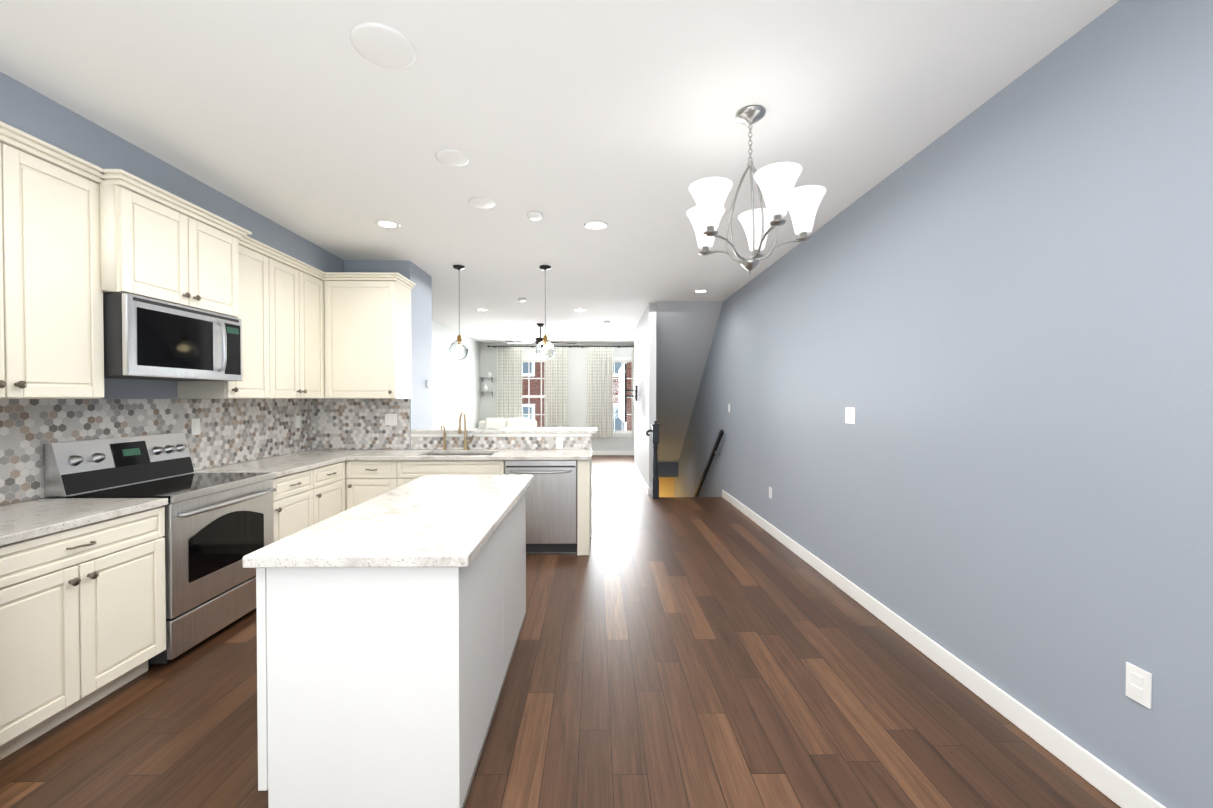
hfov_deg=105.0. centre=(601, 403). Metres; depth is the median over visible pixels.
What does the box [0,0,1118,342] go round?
ceiling
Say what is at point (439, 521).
island countertop
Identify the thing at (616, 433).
window frames
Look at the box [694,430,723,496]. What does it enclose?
handrail
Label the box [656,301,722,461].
ceiling
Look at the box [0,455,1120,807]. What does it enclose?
floor
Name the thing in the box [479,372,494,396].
wall shelf
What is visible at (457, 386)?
wall
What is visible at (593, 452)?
baseboard
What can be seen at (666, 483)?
wall
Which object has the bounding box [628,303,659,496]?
wall
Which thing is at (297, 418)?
electrical outlet plate
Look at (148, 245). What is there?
upper cabinet
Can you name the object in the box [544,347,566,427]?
curtain
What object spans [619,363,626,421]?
screen
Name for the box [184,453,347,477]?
countertop
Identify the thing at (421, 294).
wall
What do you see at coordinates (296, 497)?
base cabinet
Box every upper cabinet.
[0,129,103,398]
[96,173,247,320]
[177,241,263,398]
[264,249,327,398]
[328,273,411,398]
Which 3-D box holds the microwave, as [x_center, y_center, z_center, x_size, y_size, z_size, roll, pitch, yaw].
[-2.575,-0.354,2.710,0.474,0.413,0.761,0,1,-1]
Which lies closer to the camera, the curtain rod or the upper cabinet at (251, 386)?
the upper cabinet at (251, 386)
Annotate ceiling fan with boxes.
[505,323,576,350]
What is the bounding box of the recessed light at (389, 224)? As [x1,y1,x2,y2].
[374,219,400,228]
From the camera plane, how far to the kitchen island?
1.52 m
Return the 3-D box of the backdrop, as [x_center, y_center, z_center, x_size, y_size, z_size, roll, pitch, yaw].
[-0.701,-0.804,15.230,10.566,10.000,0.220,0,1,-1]
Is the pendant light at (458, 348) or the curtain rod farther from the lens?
the curtain rod
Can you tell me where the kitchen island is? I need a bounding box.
[256,491,526,807]
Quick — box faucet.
[458,411,472,449]
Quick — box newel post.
[646,421,659,498]
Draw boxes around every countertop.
[0,498,167,545]
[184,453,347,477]
[243,475,532,567]
[274,449,591,460]
[410,428,596,433]
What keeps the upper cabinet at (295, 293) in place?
attached to the wall at (23, 108)
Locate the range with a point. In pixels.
(218, 526)
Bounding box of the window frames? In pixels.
[522,357,631,436]
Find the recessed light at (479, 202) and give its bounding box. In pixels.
[468,197,494,207]
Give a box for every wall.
[0,72,347,505]
[348,260,431,449]
[432,319,479,427]
[480,343,627,450]
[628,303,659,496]
[658,462,675,479]
[660,477,673,496]
[674,0,1212,807]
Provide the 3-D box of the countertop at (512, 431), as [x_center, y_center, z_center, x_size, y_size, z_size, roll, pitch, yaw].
[-0.964,0.272,4.734,1.829,0.036,0.328,0,1,-1]
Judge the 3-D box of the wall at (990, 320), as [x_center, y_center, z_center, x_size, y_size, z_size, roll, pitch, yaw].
[1.763,1.428,5.056,0.100,5.677,12.720,0,1,-1]
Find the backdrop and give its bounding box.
[522,362,631,430]
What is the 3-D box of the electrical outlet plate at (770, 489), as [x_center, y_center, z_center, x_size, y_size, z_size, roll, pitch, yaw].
[1.712,0.900,4.719,0.009,0.114,0.070,0,1,-1]
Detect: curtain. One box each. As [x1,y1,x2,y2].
[497,347,521,419]
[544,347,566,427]
[588,347,612,436]
[632,348,633,436]
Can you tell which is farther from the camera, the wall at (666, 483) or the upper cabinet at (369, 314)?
the wall at (666, 483)
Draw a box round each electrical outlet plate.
[191,418,199,434]
[295,415,300,427]
[385,414,396,424]
[427,380,431,387]
[556,437,562,448]
[769,487,771,498]
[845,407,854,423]
[1125,662,1151,708]
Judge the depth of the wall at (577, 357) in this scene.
11.24 m
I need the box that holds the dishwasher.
[505,460,576,553]
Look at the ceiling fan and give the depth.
8.38 m
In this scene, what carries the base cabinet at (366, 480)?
on the floor
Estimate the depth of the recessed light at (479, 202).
3.18 m
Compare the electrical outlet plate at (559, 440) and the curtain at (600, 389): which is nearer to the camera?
the electrical outlet plate at (559, 440)
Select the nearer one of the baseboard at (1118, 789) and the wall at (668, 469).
the baseboard at (1118, 789)
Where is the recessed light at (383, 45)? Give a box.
[350,22,415,68]
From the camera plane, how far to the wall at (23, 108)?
2.58 m
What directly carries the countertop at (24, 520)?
on the base cabinet at (82, 617)
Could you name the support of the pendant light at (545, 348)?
hanging from the ceiling at (308, 122)
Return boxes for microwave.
[103,293,241,380]
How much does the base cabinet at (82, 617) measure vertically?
0.840 m
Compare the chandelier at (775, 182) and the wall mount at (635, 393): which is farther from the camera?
the wall mount at (635, 393)
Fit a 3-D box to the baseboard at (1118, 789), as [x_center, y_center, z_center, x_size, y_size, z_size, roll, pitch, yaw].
[1.735,1.292,2.644,0.017,0.104,7.700,0,1,-1]
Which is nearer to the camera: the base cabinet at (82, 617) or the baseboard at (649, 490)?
the base cabinet at (82, 617)
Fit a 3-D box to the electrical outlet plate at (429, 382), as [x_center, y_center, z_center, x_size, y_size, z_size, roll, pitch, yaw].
[-1.874,-0.219,5.055,0.019,0.090,0.110,0,1,-1]
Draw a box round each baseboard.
[592,451,633,454]
[634,464,651,494]
[722,490,1165,807]
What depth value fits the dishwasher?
4.06 m
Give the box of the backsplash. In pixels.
[0,399,591,504]
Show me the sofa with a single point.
(505, 423)
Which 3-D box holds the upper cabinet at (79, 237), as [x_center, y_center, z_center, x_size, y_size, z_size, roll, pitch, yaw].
[-2.645,-0.564,1.896,0.334,1.087,0.845,0,1,-1]
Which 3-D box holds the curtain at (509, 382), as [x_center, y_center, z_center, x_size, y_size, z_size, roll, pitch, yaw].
[-2.202,-0.280,11.125,0.600,2.150,0.057,0,1,-1]
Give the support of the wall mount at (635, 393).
attached to the wall at (644, 344)
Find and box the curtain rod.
[487,345,633,347]
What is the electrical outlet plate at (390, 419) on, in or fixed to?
attached to the wall at (421, 294)
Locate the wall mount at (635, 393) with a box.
[627,385,636,400]
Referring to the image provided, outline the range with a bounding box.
[44,432,275,666]
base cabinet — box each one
[0,506,165,759]
[273,467,319,541]
[320,461,344,521]
[345,460,428,509]
[409,472,504,481]
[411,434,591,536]
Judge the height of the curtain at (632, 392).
2.150 m
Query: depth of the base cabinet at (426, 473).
4.05 m
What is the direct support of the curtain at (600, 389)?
hanging from the curtain rod
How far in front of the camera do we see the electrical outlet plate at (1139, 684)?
1.51 m
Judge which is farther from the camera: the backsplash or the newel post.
the newel post
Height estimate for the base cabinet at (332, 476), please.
0.840 m
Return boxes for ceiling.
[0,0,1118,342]
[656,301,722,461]
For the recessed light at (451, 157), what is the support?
in the ceiling at (308, 122)
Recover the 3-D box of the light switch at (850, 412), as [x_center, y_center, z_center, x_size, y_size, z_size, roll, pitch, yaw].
[1.731,0.082,3.240,0.010,0.114,0.116,0,1,-1]
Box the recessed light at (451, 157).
[435,149,468,165]
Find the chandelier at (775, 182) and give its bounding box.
[687,105,826,274]
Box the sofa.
[478,418,536,427]
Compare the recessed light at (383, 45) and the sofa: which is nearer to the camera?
the recessed light at (383, 45)
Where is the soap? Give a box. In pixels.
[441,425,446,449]
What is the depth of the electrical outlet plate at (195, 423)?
3.23 m
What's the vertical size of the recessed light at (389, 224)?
0.030 m
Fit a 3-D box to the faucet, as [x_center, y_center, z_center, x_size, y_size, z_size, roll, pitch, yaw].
[-1.299,0.259,4.445,0.107,0.379,0.230,0,1,-1]
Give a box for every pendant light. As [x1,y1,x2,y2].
[449,265,468,359]
[536,265,554,359]
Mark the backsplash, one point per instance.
(232, 431)

